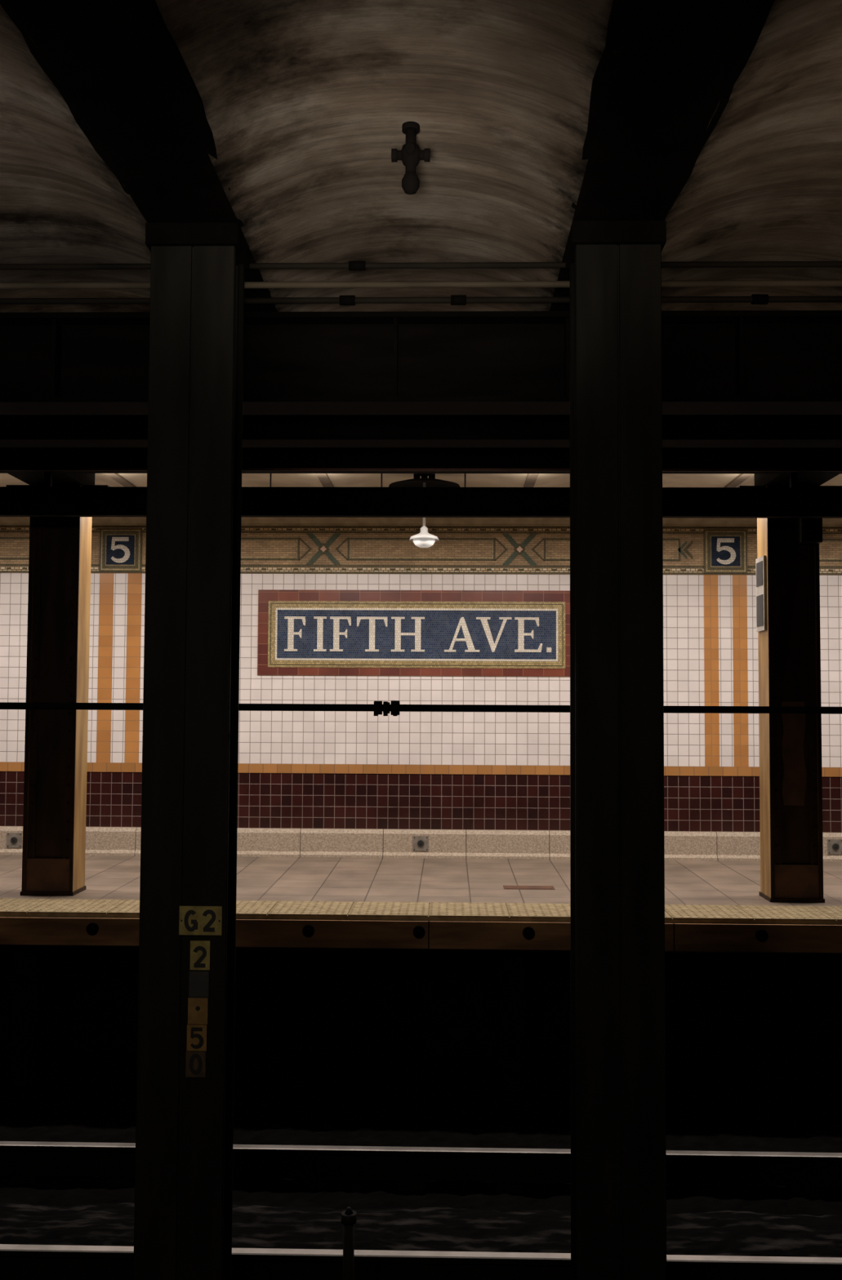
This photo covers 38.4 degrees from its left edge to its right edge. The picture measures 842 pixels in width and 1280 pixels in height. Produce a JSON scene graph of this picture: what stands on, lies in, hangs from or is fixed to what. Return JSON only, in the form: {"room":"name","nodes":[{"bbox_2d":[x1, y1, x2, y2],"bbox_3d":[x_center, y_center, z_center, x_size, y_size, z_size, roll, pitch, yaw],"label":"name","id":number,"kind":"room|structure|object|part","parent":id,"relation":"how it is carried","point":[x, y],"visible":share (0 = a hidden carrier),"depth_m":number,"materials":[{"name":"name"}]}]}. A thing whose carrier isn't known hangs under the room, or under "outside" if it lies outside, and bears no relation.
{"room":"metro station","nodes":[
{"label":"metro station","id":0,"kind":"room"},
{"bbox_2d":[0,0,841,312],"bbox_3d":[-0.197,-2.317,3.993,18.000,0.757,11.720,0,-3,1],"label":"ceiling","id":1,"kind":"structure","parent":0,"point":[306,103],"depth_m":5.02,"materials":[{"name":"concrete"}]},
{"bbox_2d":[0,0,774,311],"bbox_3d":[-0.107,-2.039,4.006,17.689,0.210,10.780,0,-3,1],"label":"beams","id":2,"kind":"structure","parent":1,"relation":"attached to","point":[117,65],"depth_m":4.29,"materials":[{"name":"black metal"}]},
{"bbox_2d":[391,121,430,194],"bbox_3d":[-0.042,-1.958,4.912,0.156,0.296,0.140,0,-3,1],"label":"ceiling lamp","id":3,"kind":"object","parent":1,"relation":"hanging from","point":[410,154],"visible":1,"depth_m":4.89,"materials":[{"name":"black metal"}]},
{"bbox_2d":[0,310,841,414],"bbox_3d":[-0.135,-1.540,6.745,18.000,0.500,0.300,0,-3,1],"label":"girder","id":4,"kind":"object","parent":1,"relation":"attached to","point":[725,362],"visible":0.83,"depth_m":6.71,"materials":[{"name":"metal"}]},
{"bbox_2d":[0,414,841,447],"bbox_3d":[-0.103,-1.518,8.120,18.000,0.400,0.250,0,-3,1],"label":"girder","id":5,"kind":"object","parent":1,"relation":"attached to","point":[15,430],"visible":0.44,"depth_m":8.09,"materials":[{"name":"metal"}]},
{"bbox_2d":[0,447,841,473],"bbox_3d":[-0.067,-1.745,9.601,18.000,0.890,0.415,0,-3,1],"label":"girder","id":6,"kind":"object","parent":1,"relation":"attached to","point":[12,460],"visible":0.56,"depth_m":9.43,"materials":[{"name":"metal"}]},
{"bbox_2d":[0,472,841,518],"bbox_3d":[-0.072,-1.140,9.502,18.000,0.340,0.090,0,-3,1],"label":"beam","id":7,"kind":"structure","parent":6,"relation":"attached to","point":[793,501],"depth_m":9.49,"materials":[{"name":"metal"}]},
{"bbox_2d":[0,280,841,288],"bbox_3d":[-0.154,-1.774,5.886,18.000,0.120,0.040,0,-3,1],"label":"conduit pipe","id":8,"kind":"object","parent":1,"relation":"attached to","point":[692,283],"visible":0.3,"depth_m":5.87,"materials":[{"name":"metal"}]},
{"bbox_2d":[0,293,841,305],"bbox_3d":[-0.144,-1.780,6.307,18.000,0.064,0.050,0,-3,1],"label":"conduit pipe","id":9,"kind":"object","parent":1,"relation":"attached to","point":[755,299],"visible":0.86,"depth_m":6.29,"materials":[{"name":"metal"}]},
{"bbox_2d":[0,261,841,271],"bbox_3d":[-0.156,-1.808,5.808,18.000,0.061,0.043,0,-3,1],"label":"conduit pipe","id":10,"kind":"object","parent":1,"relation":"attached to","point":[351,265],"visible":0.64,"depth_m":5.79,"materials":[{"name":"metal"}]},
{"bbox_2d":[0,573,841,832],"bbox_3d":[-0.002,0.872,12.821,18.000,6.000,0.308,0,-3,1],"label":"wall","id":11,"kind":"structure","parent":0,"point":[472,771],"depth_m":12.66,"materials":[{"name":"tile"}]},
{"bbox_2d":[6,832,22,848],"bbox_3d":[-4.253,2.094,12.629,0.160,0.155,0.022,0,-3,1],"label":"outlet cover","id":12,"kind":"object","parent":11,"relation":"attached to","point":[13,839],"visible":1,"depth_m":12.63,"materials":[{"name":"metal"}]},
{"bbox_2d":[257,589,569,676],"bbox_3d":[-0.049,-0.074,12.716,3.347,0.903,0.040,0,-3,1],"label":"name sign","id":13,"kind":"object","parent":11,"relation":"attached to","point":[343,633],"visible":0.99,"depth_m":12.71,"materials":[{"name":"tile"}]},
{"bbox_2d":[0,525,841,575],"bbox_3d":[0.004,-0.950,12.768,18.000,0.506,0.046,0,-3,1],"label":"frieze","id":14,"kind":"object","parent":11,"relation":"attached to","point":[264,549],"visible":0.59,"depth_m":12.76,"materials":[{"name":"brown tile"}]},
{"bbox_2d":[98,528,142,572],"bbox_3d":[-3.186,-0.955,12.817,0.450,0.465,0.031,0,-3,1],"label":"plaque","id":15,"kind":"object","parent":14,"relation":"attached to","point":[120,548],"visible":1,"depth_m":12.81,"materials":[{"name":"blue tile"}]},
{"bbox_2d":[703,528,746,573],"bbox_3d":[3.193,-0.929,12.667,0.450,0.465,0.031,0,-3,1],"label":"plaque","id":16,"kind":"object","parent":14,"relation":"attached to","point":[725,550],"visible":1,"depth_m":12.66,"materials":[{"name":"blue tile"}]},
{"bbox_2d":[0,826,841,861],"bbox_3d":[0.037,2.118,12.569,18.099,0.285,0.120,0,-3,1],"label":"baseboard","id":17,"kind":"structure","parent":11,"relation":"attached to","point":[100,841],"depth_m":12.54,"materials":[{"name":"stone"}]},
{"bbox_2d":[0,516,841,526],"bbox_3d":[0.005,-1.262,12.747,18.000,0.115,0.120,0,-3,1],"label":"crown molding","id":18,"kind":"structure","parent":11,"relation":"attached to","point":[4,521],"depth_m":12.74,"materials":[{"name":"paint"}]},
{"bbox_2d":[413,835,428,851],"bbox_3d":[-0.004,2.111,12.529,0.160,0.155,0.022,0,-3,1],"label":"outlet cover","id":19,"kind":"object","parent":11,"relation":"attached to","point":[420,843],"visible":1,"depth_m":12.53,"materials":[{"name":"metal"}]},
{"bbox_2d":[826,839,841,854],"bbox_3d":[4.265,2.128,12.428,0.160,0.155,0.022,0,-3,1],"label":"outlet cover","id":20,"kind":"object","parent":11,"relation":"attached to","point":[833,846],"visible":1,"depth_m":12.43,"materials":[{"name":"metal"}]},
{"bbox_2d":[0,945,841,1094],"bbox_3d":[-0.079,2.973,9.912,18.000,1.100,1.100,0,-3,1],"label":"wall","id":21,"kind":"structure","parent":0,"point":[745,1011],"depth_m":10.22,"materials":[{"name":"black concrete"}]},
{"bbox_2d":[0,1049,841,1216],"bbox_3d":[-0.177,3.385,5.786,18.000,0.243,8.900,0,-3,1],"label":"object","id":22,"kind":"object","parent":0,"point":[331,1099],"depth_m":8.71,"materials":[{"name":"black"}]},
{"bbox_2d":[133,222,249,1279],"bbox_3d":[-1.034,0.697,5.426,0.494,5.125,0.380,0,-3,1],"label":"column","id":23,"kind":"structure","parent":22,"relation":"on","point":[184,1126],"depth_m":5.33,"materials":[{"name":"black metal"}]},
{"bbox_2d":[178,906,222,1077],"bbox_3d":[-0.961,1.526,5.245,0.186,0.732,0.011,0,-3,1],"label":"number sign","id":24,"kind":"object","parent":23,"relation":"attached to","point":[193,920],"visible":1,"depth_m":5.25,"materials":[{"name":"yellow metal"}]},
{"bbox_3d":[-0.975,1.837,5.230,0.086,0.109,0.010,0,-3,1],"label":"plate","id":25,"kind":"part","parent":24,"relation":"part of","materials":[{"name":"metal"}]},
{"bbox_3d":[-0.971,1.724,5.235,0.086,0.111,0.011,0,-3,1],"label":"plate","id":26,"kind":"part","parent":24,"relation":"part of","materials":[{"name":"metal"}]},
{"bbox_3d":[-0.967,1.609,5.242,0.086,0.112,0.010,0,-3,1],"label":"plate","id":27,"kind":"part","parent":24,"relation":"part of","materials":[{"name":"metal"}]},
{"bbox_3d":[-0.964,1.495,5.249,0.086,0.110,0.008,0,-3,1],"label":"plate","id":28,"kind":"part","parent":24,"relation":"part of","materials":[{"name":"grey metal"}]},
{"bbox_3d":[-0.959,1.222,5.261,0.186,0.124,0.011,0,-3,1],"label":"plate","id":29,"kind":"part","parent":24,"relation":"part of","materials":[{"name":"yellow metal"}]},
{"bbox_3d":[-0.960,1.371,5.254,0.086,0.125,0.010,0,-3,1],"label":"plate","id":30,"kind":"part","parent":24,"relation":"part of","materials":[{"name":"yellow metal"}]},
{"bbox_2d":[341,1206,356,1279],"bbox_3d":[-0.336,2.962,5.582,0.100,0.665,0.100,0,-3,1],"label":"marker post","id":31,"kind":"object","parent":22,"relation":"on","point":[348,1216],"visible":1,"depth_m":5.57,"materials":[{"name":"black metal"}]},
{"bbox_2d":[0,1200,841,1257],"bbox_3d":[-0.154,3.318,6.774,10.003,0.112,0.705,0,-3,1],"label":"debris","id":32,"kind":"object","parent":22,"relation":"on","point":[436,1228],"visible":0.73,"depth_m":6.71,"materials":[{"name":"black gravel"}]},
{"bbox_2d":[0,1141,841,1196],"bbox_3d":[-0.056,3.273,7.522,18.160,0.210,0.240,0,-3,1],"label":"rail","id":33,"kind":"object","parent":22,"relation":"on","point":[802,1173],"visible":0.79,"depth_m":7.50,"materials":[{"name":"grey metal"}]},
{"bbox_2d":[0,1244,841,1279],"bbox_3d":[-0.090,3.198,6.089,18.160,0.210,0.240,0,-3,1],"label":"rail","id":34,"kind":"object","parent":22,"relation":"on","point":[17,1261],"visible":0.87,"depth_m":6.08,"materials":[{"name":"grey metal"}]},
{"bbox_2d":[564,220,666,1279],"bbox_3d":[0.869,0.705,5.382,0.494,5.125,0.380,0,-3,1],"label":"column","id":35,"kind":"structure","parent":22,"relation":"on","point":[618,1153],"depth_m":5.27,"materials":[{"name":"black metal"}]},
{"bbox_3d":[-4.841,0.682,5.516,0.494,5.125,0.380,0,-3,1],"label":"column","id":36,"kind":"structure","parent":22,"relation":"on","visible":0},
{"bbox_2d":[0,700,841,715],"bbox_3d":[-0.169,0.318,5.624,18.000,0.072,0.132,0,-3,1],"label":"power cable","id":37,"kind":"object","parent":36,"relation":"attached to","point":[394,707],"visible":0.89,"depth_m":5.64,"materials":[{"name":"rubber"}]},
{"bbox_2d":[0,854,841,953],"bbox_3d":[-0.054,2.321,10.857,18.000,0.300,3.520,0,-3,1],"label":"floor","id":38,"kind":"structure","parent":0,"point":[435,880],"depth_m":10.73,"materials":[{"name":"tile"}]},
{"bbox_2d":[20,857,86,896],"bbox_3d":[-3.080,1.968,10.145,0.440,0.300,0.360,0,-3,1],"label":"foot","id":39,"kind":"object","parent":38,"relation":"on","point":[44,876],"visible":1,"depth_m":9.99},
{"bbox_2d":[21,484,92,892],"bbox_3d":[-3.072,0.410,10.226,0.422,3.420,0.342,0,-3,1],"label":"column","id":40,"kind":"structure","parent":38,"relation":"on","point":[59,596],"depth_m":10.10,"materials":[{"name":"metal"}]},
{"bbox_2d":[6,473,109,486],"bbox_3d":[-3.069,-1.302,10.041,0.860,0.420,0.890,0,-3,1],"label":"capital","id":41,"kind":"object","parent":40,"relation":"attached to","point":[84,479],"visible":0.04,"depth_m":10.00,"materials":[{"name":"brown metal"}]},
{"bbox_2d":[0,916,841,952],"bbox_3d":[-0.096,2.212,9.061,18.000,0.200,0.080,0,-3,1],"label":"platform edge","id":42,"kind":"object","parent":38,"relation":"attached to","point":[304,933],"visible":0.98,"depth_m":9.06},
{"bbox_2d":[0,897,841,920],"bbox_3d":[0.063,2.095,9.403,18.292,0.015,0.597,0,-3,1],"label":"strip","id":43,"kind":"object","parent":38,"relation":"on","point":[454,909],"visible":0.84,"depth_m":9.36,"materials":[{"name":"paint"}]},
{"bbox_2d":[502,885,555,889],"bbox_3d":[0.939,2.157,10.532,0.440,0.005,0.200,0,-3,1],"label":"hatch cover","id":44,"kind":"object","parent":38,"relation":"on","point":[524,887],"visible":1,"depth_m":10.50,"materials":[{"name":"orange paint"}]},
{"bbox_2d":[756,484,822,898],"bbox_3d":[3.071,0.434,10.081,0.422,3.420,0.342,0,-3,1],"label":"column","id":45,"kind":"structure","parent":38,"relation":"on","point":[790,774],"depth_m":9.95,"materials":[{"name":"metal"}]},
{"bbox_2d":[755,555,766,631],"bbox_3d":[2.852,-0.385,10.140,0.024,0.620,0.260,0,-3,1],"label":"panel","id":46,"kind":"object","parent":45,"relation":"attached to","point":[760,562],"visible":1,"depth_m":10.08,"materials":[{"name":"white metal"}]},
{"bbox_2d":[737,473,841,487],"bbox_3d":[3.074,-1.278,9.897,0.860,0.420,0.890,0,-3,1],"label":"capital","id":47,"kind":"object","parent":45,"relation":"attached to","point":[761,480],"visible":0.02,"depth_m":9.83,"materials":[{"name":"brown metal"}]},
{"bbox_2d":[758,864,824,902],"bbox_3d":[3.063,1.992,10.001,0.440,0.300,0.360,0,-3,1],"label":"foot","id":48,"kind":"object","parent":38,"relation":"on","point":[793,883],"visible":1,"depth_m":9.85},
{"bbox_2d":[0,473,841,487],"bbox_3d":[-0.023,-1.727,11.470,18.000,0.550,3.280,0,-3,1],"label":"ceiling","id":49,"kind":"structure","parent":0,"point":[248,480],"depth_m":11.53,"materials":[{"name":"beige paint"}]},
{"bbox_2d":[269,473,382,487],"bbox_3d":[-0.856,-1.447,10.782,1.200,0.350,0.197,0,-3,1],"label":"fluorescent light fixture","id":50,"kind":"object","parent":49,"relation":"hanging from","point":[270,473],"visible":0.17,"depth_m":10.86,"materials":[{"name":"metal"}]},
{"bbox_2d":[408,517,439,547],"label":"pendant lamp","id":51,"kind":"object","parent":49,"relation":"hanging from","point":[424,538],"depth_m":11.20,"materials":[{"name":"paint"}]},
{"bbox_2d":[388,473,460,487],"label":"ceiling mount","id":52,"kind":"object","parent":49,"relation":"hanging from","point":[416,482],"depth_m":11.27,"materials":[{"name":"paint"}]}
]}

